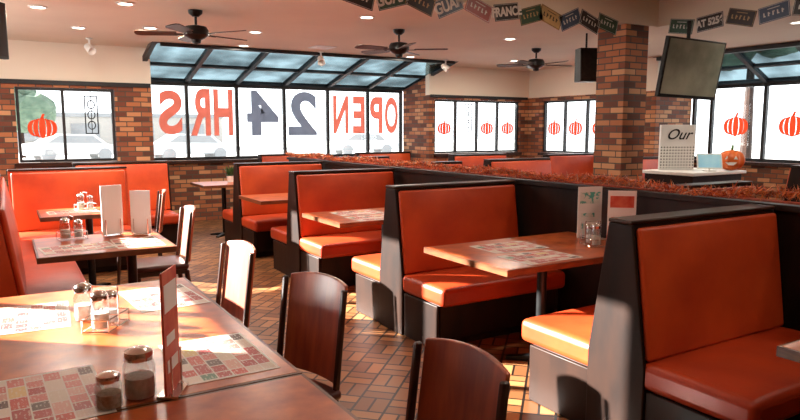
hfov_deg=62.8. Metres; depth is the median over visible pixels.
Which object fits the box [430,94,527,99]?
trim
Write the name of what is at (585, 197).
print
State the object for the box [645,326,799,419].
seat cushion
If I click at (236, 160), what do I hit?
trim
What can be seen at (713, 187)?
backrest cushion
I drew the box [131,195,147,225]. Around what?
print
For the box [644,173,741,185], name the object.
counter base
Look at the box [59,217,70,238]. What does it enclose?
jar
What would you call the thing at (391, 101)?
window letter
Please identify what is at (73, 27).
recessed light
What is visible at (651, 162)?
booth
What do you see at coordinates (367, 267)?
seat cushion
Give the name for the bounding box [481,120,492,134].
decal
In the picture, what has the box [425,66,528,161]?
wall
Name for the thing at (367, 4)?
license plate
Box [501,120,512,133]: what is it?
decal
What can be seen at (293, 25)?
ceiling
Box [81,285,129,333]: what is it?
condiment caddy
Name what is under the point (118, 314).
wire basket
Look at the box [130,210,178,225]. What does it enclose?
seat cushion
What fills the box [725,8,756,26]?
license plate
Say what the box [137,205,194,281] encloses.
dining chair
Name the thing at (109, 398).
pepper shaker
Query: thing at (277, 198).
dining table
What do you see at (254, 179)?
backrest cushion
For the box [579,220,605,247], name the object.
condiment caddy
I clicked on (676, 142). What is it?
sign
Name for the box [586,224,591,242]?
salt shaker
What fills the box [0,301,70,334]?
placemat
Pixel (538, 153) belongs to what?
trim
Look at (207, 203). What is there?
wall
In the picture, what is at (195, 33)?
ceiling fan
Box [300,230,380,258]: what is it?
seat cushion
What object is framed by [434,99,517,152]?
window
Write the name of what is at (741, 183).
counter
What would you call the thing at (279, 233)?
seat cushion
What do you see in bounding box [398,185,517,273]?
backrest cushion
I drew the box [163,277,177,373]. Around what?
print
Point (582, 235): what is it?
wire basket
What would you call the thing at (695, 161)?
trim
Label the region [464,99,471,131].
ornament
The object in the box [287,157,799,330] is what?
wall partition
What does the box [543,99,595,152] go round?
window
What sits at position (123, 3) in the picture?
recessed light
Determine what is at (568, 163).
booth
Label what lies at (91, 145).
parked car
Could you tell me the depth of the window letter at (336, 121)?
11.98 m
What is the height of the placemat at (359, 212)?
0.001 m
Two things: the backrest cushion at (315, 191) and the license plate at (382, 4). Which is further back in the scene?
the backrest cushion at (315, 191)
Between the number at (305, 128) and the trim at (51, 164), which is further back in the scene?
the number at (305, 128)
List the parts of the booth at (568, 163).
rail, panel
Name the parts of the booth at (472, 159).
panel, rail, panel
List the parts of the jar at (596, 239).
lid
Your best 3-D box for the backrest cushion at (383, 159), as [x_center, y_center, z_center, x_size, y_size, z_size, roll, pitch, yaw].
[-0.620,-0.462,9.883,1.095,0.604,0.120,-4,8,-31]
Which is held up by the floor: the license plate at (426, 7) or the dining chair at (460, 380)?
the dining chair at (460, 380)
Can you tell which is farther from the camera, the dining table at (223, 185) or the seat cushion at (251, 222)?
the dining table at (223, 185)
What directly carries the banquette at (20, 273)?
on the floor
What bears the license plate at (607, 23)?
hanging from the ceiling
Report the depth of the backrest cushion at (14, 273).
3.74 m
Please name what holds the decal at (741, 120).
attached to the window at (766, 85)
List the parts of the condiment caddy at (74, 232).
wire handle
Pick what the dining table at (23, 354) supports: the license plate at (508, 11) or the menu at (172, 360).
the menu at (172, 360)
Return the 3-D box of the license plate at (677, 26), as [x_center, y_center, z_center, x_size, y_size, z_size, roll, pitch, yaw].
[3.062,-1.999,7.132,0.006,0.202,0.321,-4,8,-31]
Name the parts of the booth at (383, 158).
rail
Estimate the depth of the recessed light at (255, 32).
7.75 m
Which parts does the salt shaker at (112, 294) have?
lid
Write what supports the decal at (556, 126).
attached to the window at (578, 100)
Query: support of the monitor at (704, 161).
on the countertop at (678, 176)
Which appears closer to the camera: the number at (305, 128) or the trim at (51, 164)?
the trim at (51, 164)
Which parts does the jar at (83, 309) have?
lid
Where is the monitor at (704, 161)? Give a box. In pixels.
[696,154,722,170]
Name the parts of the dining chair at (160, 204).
leg, post, post, backrest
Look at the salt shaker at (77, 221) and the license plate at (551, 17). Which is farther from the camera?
the license plate at (551, 17)
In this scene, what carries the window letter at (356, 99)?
attached to the window at (185, 85)
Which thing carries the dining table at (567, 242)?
on the floor
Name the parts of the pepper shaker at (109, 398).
lid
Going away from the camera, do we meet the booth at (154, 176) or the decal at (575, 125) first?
the booth at (154, 176)
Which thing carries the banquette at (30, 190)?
on the floor
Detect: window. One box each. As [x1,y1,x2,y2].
[15,87,116,162]
[142,41,458,91]
[151,82,401,160]
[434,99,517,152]
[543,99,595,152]
[653,41,799,85]
[691,81,799,163]
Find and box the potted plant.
[223,166,233,181]
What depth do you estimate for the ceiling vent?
9.12 m
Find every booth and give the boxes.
[72,160,178,244]
[222,161,322,257]
[257,153,320,161]
[271,168,394,285]
[321,156,389,163]
[352,179,564,345]
[354,151,410,161]
[403,161,462,169]
[448,153,506,172]
[483,157,551,177]
[522,204,799,419]
[543,153,593,182]
[642,156,657,187]
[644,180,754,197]
[783,165,799,201]
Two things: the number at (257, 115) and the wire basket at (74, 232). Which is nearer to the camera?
the wire basket at (74, 232)
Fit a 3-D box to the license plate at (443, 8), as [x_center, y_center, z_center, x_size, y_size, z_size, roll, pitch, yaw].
[0.445,-1.849,5.912,0.336,0.260,0.008,-4,8,-31]
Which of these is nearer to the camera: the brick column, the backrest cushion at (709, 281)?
the backrest cushion at (709, 281)
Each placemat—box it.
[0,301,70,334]
[0,365,116,419]
[38,241,116,254]
[46,209,99,214]
[109,236,165,248]
[118,284,209,312]
[158,332,279,385]
[329,210,382,215]
[345,214,383,220]
[470,241,548,253]
[497,249,580,264]
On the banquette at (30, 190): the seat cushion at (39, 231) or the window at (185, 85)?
the seat cushion at (39, 231)
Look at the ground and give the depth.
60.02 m
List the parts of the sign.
dotted panel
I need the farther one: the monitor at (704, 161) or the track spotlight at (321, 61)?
the track spotlight at (321, 61)
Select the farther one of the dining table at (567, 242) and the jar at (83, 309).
the dining table at (567, 242)
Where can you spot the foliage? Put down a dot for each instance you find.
(789, 194)
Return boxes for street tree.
[14,87,56,157]
[739,87,753,157]
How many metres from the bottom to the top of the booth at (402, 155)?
1.090 m
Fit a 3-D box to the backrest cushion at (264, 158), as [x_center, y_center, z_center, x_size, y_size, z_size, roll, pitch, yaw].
[-1.821,-0.623,11.193,1.075,0.604,0.120,-4,8,-31]
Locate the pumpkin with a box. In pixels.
[720,145,744,169]
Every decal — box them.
[28,114,56,137]
[438,120,450,134]
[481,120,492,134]
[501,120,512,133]
[548,119,559,134]
[569,119,581,134]
[724,113,747,135]
[779,111,799,136]
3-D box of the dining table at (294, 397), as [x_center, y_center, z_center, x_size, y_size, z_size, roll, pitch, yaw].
[-0.292,0.986,1.197,0.900,0.750,1.532,-4,8,-31]
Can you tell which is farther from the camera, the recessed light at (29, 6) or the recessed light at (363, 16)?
the recessed light at (363, 16)
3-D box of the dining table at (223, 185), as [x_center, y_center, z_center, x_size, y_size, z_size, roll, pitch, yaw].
[-2.501,-0.012,9.327,0.750,0.750,0.750,-4,8,-31]
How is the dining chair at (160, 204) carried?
on the floor
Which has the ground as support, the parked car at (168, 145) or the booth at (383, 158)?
the parked car at (168, 145)
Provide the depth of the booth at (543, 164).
9.33 m
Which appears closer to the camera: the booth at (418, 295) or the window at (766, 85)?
the booth at (418, 295)
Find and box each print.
[102,190,119,226]
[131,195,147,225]
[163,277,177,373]
[580,192,600,228]
[610,196,633,217]
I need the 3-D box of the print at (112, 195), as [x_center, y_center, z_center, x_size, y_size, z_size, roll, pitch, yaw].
[-2.031,-0.012,4.619,0.001,0.252,0.126,6,9,42]
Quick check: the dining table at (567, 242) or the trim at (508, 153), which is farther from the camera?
the trim at (508, 153)
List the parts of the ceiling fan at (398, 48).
blade, blade, blade, blade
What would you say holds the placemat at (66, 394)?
on the dining table at (23, 354)
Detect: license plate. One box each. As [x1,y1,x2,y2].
[343,0,373,10]
[375,0,407,10]
[405,0,435,16]
[435,0,463,18]
[465,0,492,22]
[492,2,521,21]
[519,4,542,25]
[538,4,562,29]
[559,8,581,31]
[578,9,600,34]
[597,12,617,34]
[668,19,694,33]
[696,11,723,32]
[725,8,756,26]
[758,0,790,24]
[792,0,799,15]
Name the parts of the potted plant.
pot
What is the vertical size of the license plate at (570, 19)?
0.260 m
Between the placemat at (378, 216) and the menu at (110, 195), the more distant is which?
the placemat at (378, 216)
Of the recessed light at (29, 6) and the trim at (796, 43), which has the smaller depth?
the recessed light at (29, 6)
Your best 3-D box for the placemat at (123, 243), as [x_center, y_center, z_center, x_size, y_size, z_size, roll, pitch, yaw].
[-1.762,0.215,4.390,0.290,0.001,0.420,-4,8,-31]
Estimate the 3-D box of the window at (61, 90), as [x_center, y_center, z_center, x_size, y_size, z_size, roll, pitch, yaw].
[-4.534,-1.158,8.938,1.190,0.990,0.060,-4,8,-31]
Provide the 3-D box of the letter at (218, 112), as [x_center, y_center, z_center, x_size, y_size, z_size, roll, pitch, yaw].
[-2.933,-1.618,10.882,0.320,0.760,0.004,-4,8,-31]
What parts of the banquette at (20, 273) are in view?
panel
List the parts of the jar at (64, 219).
lid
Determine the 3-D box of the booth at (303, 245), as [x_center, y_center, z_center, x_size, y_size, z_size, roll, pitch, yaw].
[-0.587,0.124,6.830,1.148,1.090,1.360,-4,8,-31]
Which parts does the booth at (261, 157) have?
panel, rail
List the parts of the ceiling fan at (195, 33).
blade, blade, blade, blade, blade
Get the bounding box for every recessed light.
[28,5,47,8]
[70,26,86,28]
[115,1,134,5]
[142,26,157,28]
[248,31,262,33]
[359,15,374,18]
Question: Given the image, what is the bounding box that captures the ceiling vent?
[308,45,336,49]
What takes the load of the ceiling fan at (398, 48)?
hanging from the ceiling
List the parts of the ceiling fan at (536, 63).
blade, blade, blade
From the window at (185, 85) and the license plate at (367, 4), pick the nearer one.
the license plate at (367, 4)
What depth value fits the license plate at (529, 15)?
6.41 m
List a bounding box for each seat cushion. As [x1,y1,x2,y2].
[19,225,130,239]
[20,237,85,294]
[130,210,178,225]
[222,209,232,221]
[242,213,286,231]
[271,226,286,243]
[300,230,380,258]
[352,253,380,281]
[403,266,564,306]
[522,305,594,365]
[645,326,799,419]
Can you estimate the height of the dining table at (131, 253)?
0.750 m
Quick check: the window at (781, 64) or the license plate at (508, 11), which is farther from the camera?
the window at (781, 64)
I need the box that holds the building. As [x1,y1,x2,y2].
[17,113,223,151]
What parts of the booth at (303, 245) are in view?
seat panel, panel, seat panel, rail, seat, panel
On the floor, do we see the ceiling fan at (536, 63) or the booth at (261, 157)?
the booth at (261, 157)
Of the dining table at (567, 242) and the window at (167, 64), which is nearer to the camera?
the dining table at (567, 242)
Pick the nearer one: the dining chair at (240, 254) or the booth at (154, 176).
the dining chair at (240, 254)
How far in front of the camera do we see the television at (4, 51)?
5.67 m
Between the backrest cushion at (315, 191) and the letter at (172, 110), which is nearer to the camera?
the backrest cushion at (315, 191)
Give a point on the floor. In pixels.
(376, 359)
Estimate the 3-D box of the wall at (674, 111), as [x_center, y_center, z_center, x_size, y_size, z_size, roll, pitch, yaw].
[5.623,-0.925,9.179,0.900,2.600,4.220,-4,8,-31]
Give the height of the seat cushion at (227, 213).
0.146 m
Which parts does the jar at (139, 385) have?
lid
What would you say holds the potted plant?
on the dining table at (223, 185)
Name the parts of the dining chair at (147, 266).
seat frame, seat, post, backrest, leg, post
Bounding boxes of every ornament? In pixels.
[84,95,98,133]
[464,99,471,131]
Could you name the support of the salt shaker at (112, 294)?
in the condiment caddy at (91, 286)
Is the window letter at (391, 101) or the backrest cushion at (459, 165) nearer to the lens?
the backrest cushion at (459, 165)
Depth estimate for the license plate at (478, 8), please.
6.09 m
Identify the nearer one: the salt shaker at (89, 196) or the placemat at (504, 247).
the placemat at (504, 247)
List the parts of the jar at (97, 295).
lid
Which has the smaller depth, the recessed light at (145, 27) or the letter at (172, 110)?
the recessed light at (145, 27)
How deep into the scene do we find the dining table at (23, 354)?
2.33 m
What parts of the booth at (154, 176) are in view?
rail, panel, seat, panel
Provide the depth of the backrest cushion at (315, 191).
6.59 m
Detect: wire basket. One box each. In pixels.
[56,230,87,240]
[74,203,96,209]
[81,307,129,333]
[579,235,605,247]
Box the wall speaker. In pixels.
[574,33,596,82]
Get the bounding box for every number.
[247,90,278,134]
[288,92,316,134]
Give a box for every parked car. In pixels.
[22,134,112,159]
[154,134,235,159]
[330,133,398,153]
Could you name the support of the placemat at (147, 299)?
on the dining table at (23, 354)
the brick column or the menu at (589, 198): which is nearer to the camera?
the menu at (589, 198)
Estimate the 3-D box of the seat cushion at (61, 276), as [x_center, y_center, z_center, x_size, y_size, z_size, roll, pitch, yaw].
[-2.769,0.484,5.142,0.430,0.146,2.985,-4,8,-31]
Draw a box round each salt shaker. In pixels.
[74,219,82,236]
[87,195,92,207]
[103,289,117,321]
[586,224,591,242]
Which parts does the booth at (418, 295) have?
seat panel, panel, seat panel, rail, panel, seat, panel, seat panel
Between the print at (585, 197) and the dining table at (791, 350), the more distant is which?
the print at (585, 197)
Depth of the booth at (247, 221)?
8.06 m
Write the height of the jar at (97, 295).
0.145 m
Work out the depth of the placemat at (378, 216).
5.62 m
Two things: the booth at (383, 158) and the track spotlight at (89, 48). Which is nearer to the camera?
the track spotlight at (89, 48)
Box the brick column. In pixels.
[593,24,648,187]
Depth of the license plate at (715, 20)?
6.84 m
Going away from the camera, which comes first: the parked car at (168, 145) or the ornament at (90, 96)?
the ornament at (90, 96)
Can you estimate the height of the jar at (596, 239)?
0.145 m
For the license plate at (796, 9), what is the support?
hanging from the ceiling
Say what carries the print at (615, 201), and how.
attached to the menu at (620, 203)
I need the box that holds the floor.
[83,219,567,419]
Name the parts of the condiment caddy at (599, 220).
wire handle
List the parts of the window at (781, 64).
glass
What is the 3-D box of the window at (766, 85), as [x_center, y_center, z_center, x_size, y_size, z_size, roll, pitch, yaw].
[5.954,-1.251,9.328,0.060,1.200,3.990,-4,8,-31]
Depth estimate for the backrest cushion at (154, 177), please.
8.51 m
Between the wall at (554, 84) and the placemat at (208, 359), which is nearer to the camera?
the placemat at (208, 359)
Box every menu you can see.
[100,185,123,236]
[129,190,151,235]
[156,264,188,399]
[577,186,601,239]
[607,190,636,229]
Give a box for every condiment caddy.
[56,215,87,240]
[74,192,96,209]
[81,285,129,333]
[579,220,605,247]
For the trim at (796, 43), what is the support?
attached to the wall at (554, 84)
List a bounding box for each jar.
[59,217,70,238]
[73,282,93,320]
[77,193,84,208]
[90,290,109,328]
[123,345,154,399]
[591,223,600,244]
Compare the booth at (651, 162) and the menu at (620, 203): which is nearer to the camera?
the menu at (620, 203)
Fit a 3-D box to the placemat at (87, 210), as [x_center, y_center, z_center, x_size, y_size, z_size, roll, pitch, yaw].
[-3.002,0.016,6.013,0.420,0.001,0.290,-5,8,-34]
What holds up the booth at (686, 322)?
on the floor
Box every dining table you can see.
[0,277,301,410]
[32,230,176,282]
[37,207,110,284]
[81,373,359,419]
[190,181,232,237]
[239,193,287,204]
[302,207,384,247]
[424,231,605,360]
[776,339,799,362]
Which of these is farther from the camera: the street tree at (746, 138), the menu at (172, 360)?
the street tree at (746, 138)
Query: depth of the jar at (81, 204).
6.13 m
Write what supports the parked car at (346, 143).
on the ground
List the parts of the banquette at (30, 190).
rail, panel, seat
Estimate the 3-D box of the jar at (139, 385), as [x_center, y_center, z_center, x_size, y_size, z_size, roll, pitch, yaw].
[-0.734,0.455,1.845,0.088,0.145,0.087,-4,8,-31]
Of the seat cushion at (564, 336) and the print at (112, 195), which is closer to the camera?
the seat cushion at (564, 336)
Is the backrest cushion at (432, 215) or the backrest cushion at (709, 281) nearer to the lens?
the backrest cushion at (709, 281)
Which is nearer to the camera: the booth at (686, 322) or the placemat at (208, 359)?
the placemat at (208, 359)
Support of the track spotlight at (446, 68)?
attached to the ceiling
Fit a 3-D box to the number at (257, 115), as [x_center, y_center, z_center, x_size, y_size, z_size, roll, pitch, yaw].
[-2.350,-1.661,11.230,0.560,0.760,0.004,-4,8,-31]
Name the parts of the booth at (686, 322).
seat panel, seat, panel, seat panel, rail, panel, seat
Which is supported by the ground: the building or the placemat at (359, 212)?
the building
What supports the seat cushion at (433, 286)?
on the booth at (418, 295)
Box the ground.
[18,139,799,162]
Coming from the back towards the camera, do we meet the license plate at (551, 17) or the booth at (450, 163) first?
the booth at (450, 163)
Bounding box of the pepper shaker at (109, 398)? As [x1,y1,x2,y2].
[95,370,121,409]
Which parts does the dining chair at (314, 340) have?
post, seat, post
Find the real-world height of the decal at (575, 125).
0.309 m
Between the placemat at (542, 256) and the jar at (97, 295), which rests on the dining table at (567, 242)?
the placemat at (542, 256)
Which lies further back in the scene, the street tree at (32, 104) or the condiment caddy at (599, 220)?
the street tree at (32, 104)
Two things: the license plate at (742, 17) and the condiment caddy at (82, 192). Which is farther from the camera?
the license plate at (742, 17)
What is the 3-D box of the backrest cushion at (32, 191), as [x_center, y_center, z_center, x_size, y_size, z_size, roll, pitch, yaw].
[-3.507,-0.109,7.002,1.095,0.604,0.120,-4,8,-31]
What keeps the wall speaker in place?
hanging from the ceiling
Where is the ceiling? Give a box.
[0,0,799,70]
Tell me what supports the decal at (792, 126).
attached to the window at (766, 85)
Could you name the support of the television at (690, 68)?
hanging from the ceiling
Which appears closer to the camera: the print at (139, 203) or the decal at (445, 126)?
the print at (139, 203)
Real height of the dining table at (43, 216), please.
0.750 m
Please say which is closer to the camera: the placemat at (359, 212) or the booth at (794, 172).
the placemat at (359, 212)
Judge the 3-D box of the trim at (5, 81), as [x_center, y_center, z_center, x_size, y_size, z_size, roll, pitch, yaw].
[-4.868,-1.678,8.582,3.040,0.060,0.028,-4,8,-31]
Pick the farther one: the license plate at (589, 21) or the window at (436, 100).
the window at (436, 100)
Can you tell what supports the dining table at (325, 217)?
on the floor
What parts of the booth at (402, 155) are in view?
rail, panel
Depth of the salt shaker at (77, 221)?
4.51 m
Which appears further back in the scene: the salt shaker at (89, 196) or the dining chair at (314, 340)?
the salt shaker at (89, 196)
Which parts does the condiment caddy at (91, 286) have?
wire handle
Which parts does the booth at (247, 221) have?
seat panel, panel, seat panel, seat, rail, panel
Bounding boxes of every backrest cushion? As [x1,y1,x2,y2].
[0,177,26,295]
[11,170,128,231]
[75,163,169,209]
[239,164,321,215]
[262,156,317,161]
[296,172,393,236]
[349,158,388,163]
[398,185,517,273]
[410,164,461,169]
[636,213,783,361]
[690,186,754,197]
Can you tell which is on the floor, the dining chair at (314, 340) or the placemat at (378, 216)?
the dining chair at (314, 340)
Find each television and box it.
[0,2,8,59]
[654,21,726,99]
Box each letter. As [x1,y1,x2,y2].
[159,90,182,134]
[191,89,210,135]
[213,89,233,135]
[333,96,348,132]
[353,96,364,132]
[370,97,382,132]
[385,97,397,132]
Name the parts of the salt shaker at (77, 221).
lid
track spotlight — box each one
[84,38,95,54]
[318,51,324,65]
[441,59,450,72]
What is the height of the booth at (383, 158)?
1.090 m
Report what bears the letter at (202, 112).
attached to the window at (185, 85)
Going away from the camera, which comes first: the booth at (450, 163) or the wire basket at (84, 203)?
the wire basket at (84, 203)
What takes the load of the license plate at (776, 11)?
hanging from the ceiling
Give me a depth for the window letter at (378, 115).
12.38 m
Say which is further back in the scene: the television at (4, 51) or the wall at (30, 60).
the wall at (30, 60)
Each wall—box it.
[0,40,153,190]
[169,78,424,221]
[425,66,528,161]
[527,57,660,157]
[660,97,792,200]
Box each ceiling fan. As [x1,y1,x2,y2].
[134,9,246,43]
[354,29,447,57]
[497,48,571,70]
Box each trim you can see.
[0,79,150,87]
[15,161,116,167]
[169,159,257,163]
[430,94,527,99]
[433,152,521,156]
[537,152,564,155]
[656,41,799,60]
[694,160,799,166]
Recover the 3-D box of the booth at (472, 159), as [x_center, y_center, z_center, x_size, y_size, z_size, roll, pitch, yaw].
[1.331,-0.415,11.216,1.148,1.090,1.360,-4,8,-31]
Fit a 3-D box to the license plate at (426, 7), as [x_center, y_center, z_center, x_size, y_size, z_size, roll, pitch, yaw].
[0.178,-1.830,5.755,0.333,0.242,0.006,-4,8,-31]
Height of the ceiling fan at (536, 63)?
0.320 m
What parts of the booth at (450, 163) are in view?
rail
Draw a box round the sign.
[658,125,695,169]
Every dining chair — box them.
[117,189,165,284]
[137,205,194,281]
[216,240,255,327]
[277,272,347,401]
[405,338,509,419]
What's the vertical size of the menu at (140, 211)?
0.320 m
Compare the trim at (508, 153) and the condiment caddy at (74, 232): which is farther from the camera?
the trim at (508, 153)
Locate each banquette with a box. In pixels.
[0,177,85,297]
[7,166,130,273]
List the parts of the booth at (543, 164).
panel, rail, panel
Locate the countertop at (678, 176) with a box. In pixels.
[642,168,746,185]
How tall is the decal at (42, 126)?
0.325 m
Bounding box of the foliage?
[286,150,799,204]
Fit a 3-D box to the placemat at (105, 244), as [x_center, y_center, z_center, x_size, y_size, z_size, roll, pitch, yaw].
[-2.061,0.240,4.189,0.420,0.001,0.290,-5,9,-36]
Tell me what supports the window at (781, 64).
in the wall at (674, 111)

